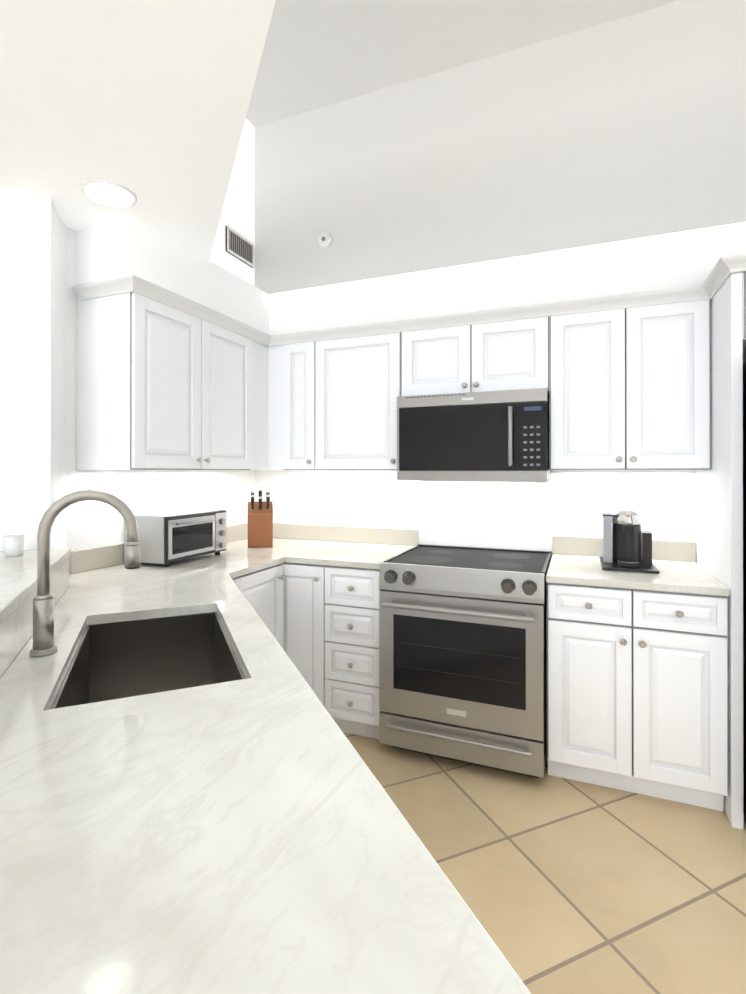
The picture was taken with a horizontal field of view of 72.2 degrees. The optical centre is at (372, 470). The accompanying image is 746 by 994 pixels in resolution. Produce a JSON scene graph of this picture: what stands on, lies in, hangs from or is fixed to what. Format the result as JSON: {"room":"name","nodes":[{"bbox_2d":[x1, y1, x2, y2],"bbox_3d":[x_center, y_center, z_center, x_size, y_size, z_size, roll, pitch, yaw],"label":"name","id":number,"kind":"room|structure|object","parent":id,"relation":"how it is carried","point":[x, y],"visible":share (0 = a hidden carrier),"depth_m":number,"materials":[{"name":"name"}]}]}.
{"room":"kitchen","nodes":[
{"label":"kitchen","id":0,"kind":"room"},
{"bbox_2d":[66,227,73,550],"bbox_3d":[-1.398,-0.503,2.263,0.120,3.750,0.002,0,0,22],"label":"wall","id":1,"kind":"structure","parent":0,"point":[70,232],"depth_m":2.26,"materials":[{"name":"white paint"}]},
{"bbox_2d":[74,230,161,550],"bbox_3d":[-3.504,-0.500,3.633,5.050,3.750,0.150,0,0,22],"label":"wall","id":2,"kind":"structure","parent":0,"point":[96,523],"depth_m":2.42,"materials":[{"name":"white paint"}]},
{"bbox_2d":[72,274,215,469],"bbox_3d":[-1.077,-0.401,2.441,0.338,0.801,0.482,0,0,22],"label":"upper cabinet","id":3,"kind":"object","parent":2,"relation":"attached to","point":[166,379],"depth_m":2.26,"materials":[{"name":"white wood"}]},
{"bbox_2d":[0,0,275,259],"bbox_3d":[0.102,-1.730,-0.617,0.803,1.310,7.624,0,0,-23],"label":"ceiling","id":4,"kind":"structure","parent":0,"point":[146,102],"depth_m":1.49,"materials":[{"name":"white paint"}]},
{"bbox_2d":[80,180,136,207],"bbox_3d":[-1.020,-1.065,1.980,0.196,0.007,0.196,0,0,22],"label":"recessed light","id":5,"kind":"object","parent":4,"relation":"in","point":[108,193],"visible":1,"depth_m":1.96,"materials":[{"name":"white paint"}]},
{"bbox_2d":[162,118,253,526],"bbox_3d":[-1.032,-0.501,3.172,0.120,3.750,0.840,0,0,22],"label":"wall","id":6,"kind":"structure","parent":0,"point":[229,491],"depth_m":3.30,"materials":[{"name":"white paint"}]},
{"bbox_2d":[216,313,255,470],"bbox_3d":[-0.940,-0.400,2.782,0.338,0.801,0.498,0,0,22],"label":"upper cabinet","id":7,"kind":"object","parent":6,"relation":"attached to","point":[235,341],"depth_m":2.80,"materials":[{"name":"white wood"}]},
{"bbox_2d":[225,226,253,267],"bbox_3d":[-0.876,-1.471,3.381,0.016,0.160,0.290,0,0,22],"label":"air vent","id":8,"kind":"object","parent":6,"relation":"in","point":[239,246],"visible":0.96,"depth_m":3.36,"materials":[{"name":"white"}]},
{"bbox_2d":[77,217,745,334],"bbox_3d":[0.616,-0.918,2.234,3.640,0.301,1.352,0,0,22],"label":"wall","id":9,"kind":"structure","parent":0,"point":[142,250],"depth_m":2.47,"materials":[{"name":"white paint"}]},
{"bbox_2d":[246,0,679,126],"bbox_3d":[1.050,-2.436,-1.024,7.120,0.100,7.320,0,0,22],"label":"ceiling","id":10,"kind":"structure","parent":0,"point":[316,54],"depth_m":2.82,"materials":[{"name":"white paint"}]},
{"bbox_2d":[254,0,745,557],"bbox_3d":[0.891,-0.502,2.916,3.880,3.750,0.120,0,0,22],"label":"wall","id":11,"kind":"structure","parent":0,"point":[624,128],"depth_m":2.89,"materials":[{"name":"white paint"}]},
{"bbox_2d":[268,337,323,470],"bbox_3d":[-0.403,-0.381,3.186,0.395,0.764,0.338,0,0,22],"label":"upper cabinet","id":12,"kind":"object","parent":11,"relation":"attached to","point":[295,365],"depth_m":3.03,"materials":[{"name":"white wood"}]},
{"bbox_2d":[318,232,331,248],"bbox_3d":[-0.315,-1.496,3.322,0.100,0.100,0.030,0,0,22],"label":"smoke detector","id":13,"kind":"object","parent":11,"relation":"attached to","point":[324,240],"visible":1,"depth_m":3.31,"materials":[{"name":"white plastic"}]},
{"bbox_2d":[324,325,403,470],"bbox_3d":[-0.059,-0.381,3.048,0.589,0.764,0.338,0,0,22],"label":"upper cabinet","id":14,"kind":"object","parent":11,"relation":"attached to","point":[364,369],"depth_m":2.87,"materials":[{"name":"white wood"}]},
{"bbox_2d":[404,317,483,395],"bbox_3d":[0.420,-0.578,2.856,0.444,0.371,0.338,0,0,22],"label":"upper cabinet","id":15,"kind":"object","parent":11,"relation":"attached to","point":[441,357],"depth_m":2.69,"materials":[{"name":"white wood"}]},
{"bbox_2d":[397,388,550,481],"bbox_3d":[0.544,-0.167,2.735,0.754,0.444,0.466,0,0,22],"label":"microwave","id":16,"kind":"object","parent":15,"relation":"attached to","point":[502,435],"visible":1,"depth_m":2.55,"materials":[{"name":"silver metal"}]},
{"bbox_2d":[484,309,551,392],"bbox_3d":[0.717,-0.578,2.736,0.443,0.371,0.338,0,0,22],"label":"upper cabinet","id":17,"kind":"object","parent":11,"relation":"attached to","point":[517,346],"depth_m":2.55,"materials":[{"name":"white wood"}]},
{"bbox_2d":[549,301,643,469],"bbox_3d":[1.107,-0.382,2.579,0.398,0.764,0.338,0,0,22],"label":"upper cabinet","id":18,"kind":"object","parent":11,"relation":"attached to","point":[596,399],"depth_m":2.42,"materials":[{"name":"white wood"}]},
{"bbox_2d":[644,293,715,472],"bbox_3d":[1.363,-0.382,2.476,0.400,0.764,0.338,0,0,22],"label":"upper cabinet","id":19,"kind":"object","parent":11,"relation":"attached to","point":[680,332],"depth_m":2.29,"materials":[{"name":"white wood"}]},
{"bbox_2d":[712,253,745,372],"bbox_3d":[1.759,-0.651,2.145,0.498,0.303,0.658,0,0,22],"label":"upper cabinet","id":20,"kind":"object","parent":11,"relation":"attached to","point":[731,291],"depth_m":1.97,"materials":[{"name":"white wood"}]},
{"bbox_2d":[343,732,745,993],"bbox_3d":[-1.306,1.396,-0.086,12.200,0.060,7.320,0,0,22],"label":"floor","id":21,"kind":"structure","parent":0,"point":[564,885],"depth_m":1.74,"materials":[{"name":"tile"}]},
{"bbox_2d":[0,187,66,550],"bbox_3d":[-1.399,0.151,2.123,0.194,2.440,0.348,0,0,-23],"label":"wall","id":22,"kind":"structure","parent":21,"relation":"on","point":[33,299],"depth_m":1.97,"materials":[{"name":"white paint"}]},
{"bbox_2d":[236,565,276,581],"bbox_3d":[-0.848,0.931,2.619,0.628,0.880,0.499,0,0,22],"label":"base cabinet","id":23,"kind":"object","parent":21,"relation":"on","point":[270,573],"depth_m":2.56,"materials":[{"name":"white wood"}]},
{"bbox_2d":[233,578,280,593],"bbox_3d":[-0.736,0.930,2.156,0.566,0.880,0.278,0,0,22],"label":"base cabinet","id":24,"kind":"object","parent":21,"relation":"on","point":[243,583],"depth_m":2.51,"materials":[{"name":"white wood"}]},
{"bbox_2d":[241,590,280,597],"bbox_3d":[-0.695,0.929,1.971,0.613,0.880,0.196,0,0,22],"label":"base cabinet","id":25,"kind":"object","parent":21,"relation":"on","point":[247,593],"depth_m":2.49,"materials":[{"name":"white wood"}]},
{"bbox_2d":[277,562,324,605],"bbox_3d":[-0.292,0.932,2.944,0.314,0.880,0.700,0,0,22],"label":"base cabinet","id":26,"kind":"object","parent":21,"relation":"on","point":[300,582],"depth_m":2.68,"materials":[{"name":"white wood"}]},
{"bbox_2d":[0,523,729,993],"bbox_3d":[-0.224,0.410,1.504,2.619,0.148,3.323,0,0,22],"label":"countertop","id":27,"kind":"structure","parent":26,"relation":"on","point":[252,833],"depth_m":0.66,"materials":[{"name":"stone"}]},
{"bbox_2d":[29,490,140,656],"bbox_3d":[-0.744,0.252,1.312,0.215,0.404,0.190,0,0,22],"label":"faucet","id":28,"kind":"object","parent":27,"relation":"on","point":[43,622],"visible":0.98,"depth_m":1.27,"materials":[{"name":"silver metal"}]},
{"bbox_2d":[51,612,245,708],"bbox_3d":[-0.579,0.599,1.358,0.421,0.226,0.721,0,0,-23],"label":"sink","id":29,"kind":"object","parent":27,"relation":"in","point":[116,660],"visible":0.19,"depth_m":1.65,"materials":[{"name":"silver metal"}]},
{"bbox_2d":[124,509,225,566],"bbox_3d":[-0.983,0.336,2.625,0.302,0.240,0.445,0,0,22],"label":"toaster oven","id":30,"kind":"object","parent":27,"relation":"on","point":[166,538],"visible":0.96,"depth_m":2.47,"materials":[{"name":"silver metal"}]},
{"bbox_2d":[248,489,272,547],"bbox_3d":[-0.671,0.282,3.041,0.144,0.350,0.256,0,0,-13],"label":"knife block","id":31,"kind":"object","parent":27,"relation":"on","point":[260,523],"visible":1,"depth_m":2.99,"materials":[{"name":"brown wood"}]},
{"bbox_2d":[599,509,659,573],"bbox_3d":[1.216,0.324,2.449,0.230,0.265,0.340,0,0,22],"label":"coffee machine","id":32,"kind":"object","parent":27,"relation":"on","point":[626,538],"visible":1,"depth_m":2.41,"materials":[{"name":"black plastic"}]},
{"bbox_2d":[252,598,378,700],"bbox_3d":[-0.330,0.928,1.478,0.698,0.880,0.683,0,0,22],"label":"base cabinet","id":33,"kind":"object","parent":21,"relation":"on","point":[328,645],"depth_m":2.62,"materials":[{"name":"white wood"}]},
{"bbox_2d":[321,682,379,738],"bbox_3d":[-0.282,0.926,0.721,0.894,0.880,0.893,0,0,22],"label":"base cabinet","id":34,"kind":"object","parent":21,"relation":"on","point":[355,709],"depth_m":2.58,"materials":[{"name":"white wood"}]},
{"bbox_2d":[325,565,380,609],"bbox_3d":[-0.017,0.931,2.872,0.376,0.880,0.628,0,0,22],"label":"drawer","id":35,"kind":"object","parent":21,"relation":"on","point":[358,588],"depth_m":2.57,"materials":[{"name":"white wood"}]},
{"bbox_2d":[379,544,551,777],"bbox_3d":[0.491,0.908,2.602,0.756,0.928,0.730,0,0,22],"label":"range","id":36,"kind":"object","parent":21,"relation":"on","point":[462,654],"visible":1,"depth_m":2.32,"materials":[{"name":"silver metal"}]},
{"bbox_2d":[547,582,652,796],"bbox_3d":[1.055,0.930,2.441,0.396,0.880,0.628,0,0,22],"label":"base cabinet","id":37,"kind":"object","parent":21,"relation":"on","point":[637,691],"depth_m":2.15,"materials":[{"name":"white wood"}]},
{"bbox_2d":[653,591,727,811],"bbox_3d":[1.309,0.930,2.339,0.396,0.880,0.628,0,0,22],"label":"base cabinet","id":38,"kind":"object","parent":21,"relation":"on","point":[690,631],"depth_m":2.03,"materials":[{"name":"white wood"}]},
{"bbox_2d":[743,362,745,817],"bbox_3d":[1.916,0.464,1.955,0.916,1.811,0.863,0,0,22],"label":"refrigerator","id":39,"kind":"object","parent":21,"relation":"on","point":[744,586],"depth_m":1.98,"materials":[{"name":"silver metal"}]},
{"bbox_3d":[-0.770,0.851,0.841,1.842,1.034,1.842,0,0,22],"label":"wall","id":40,"kind":"structure","parent":0,"visible":0},
{"bbox_2d":[0,548,70,624],"bbox_3d":[-0.928,0.427,0.762,0.502,0.250,2.516,0,0,-23],"label":"bar","id":41,"kind":"object","parent":40,"relation":"on","point":[18,581],"visible":0.9,"depth_m":1.48,"materials":[{"name":"stone"}]},
{"bbox_2d":[3,535,24,556],"bbox_3d":[-1.278,0.269,1.820,0.064,0.070,0.064,0,0,22],"label":"cup","id":42,"kind":"object","parent":41,"relation":"on","point":[13,545],"visible":1,"depth_m":1.80,"materials":[{"name":"white ceramic"}]}
]}

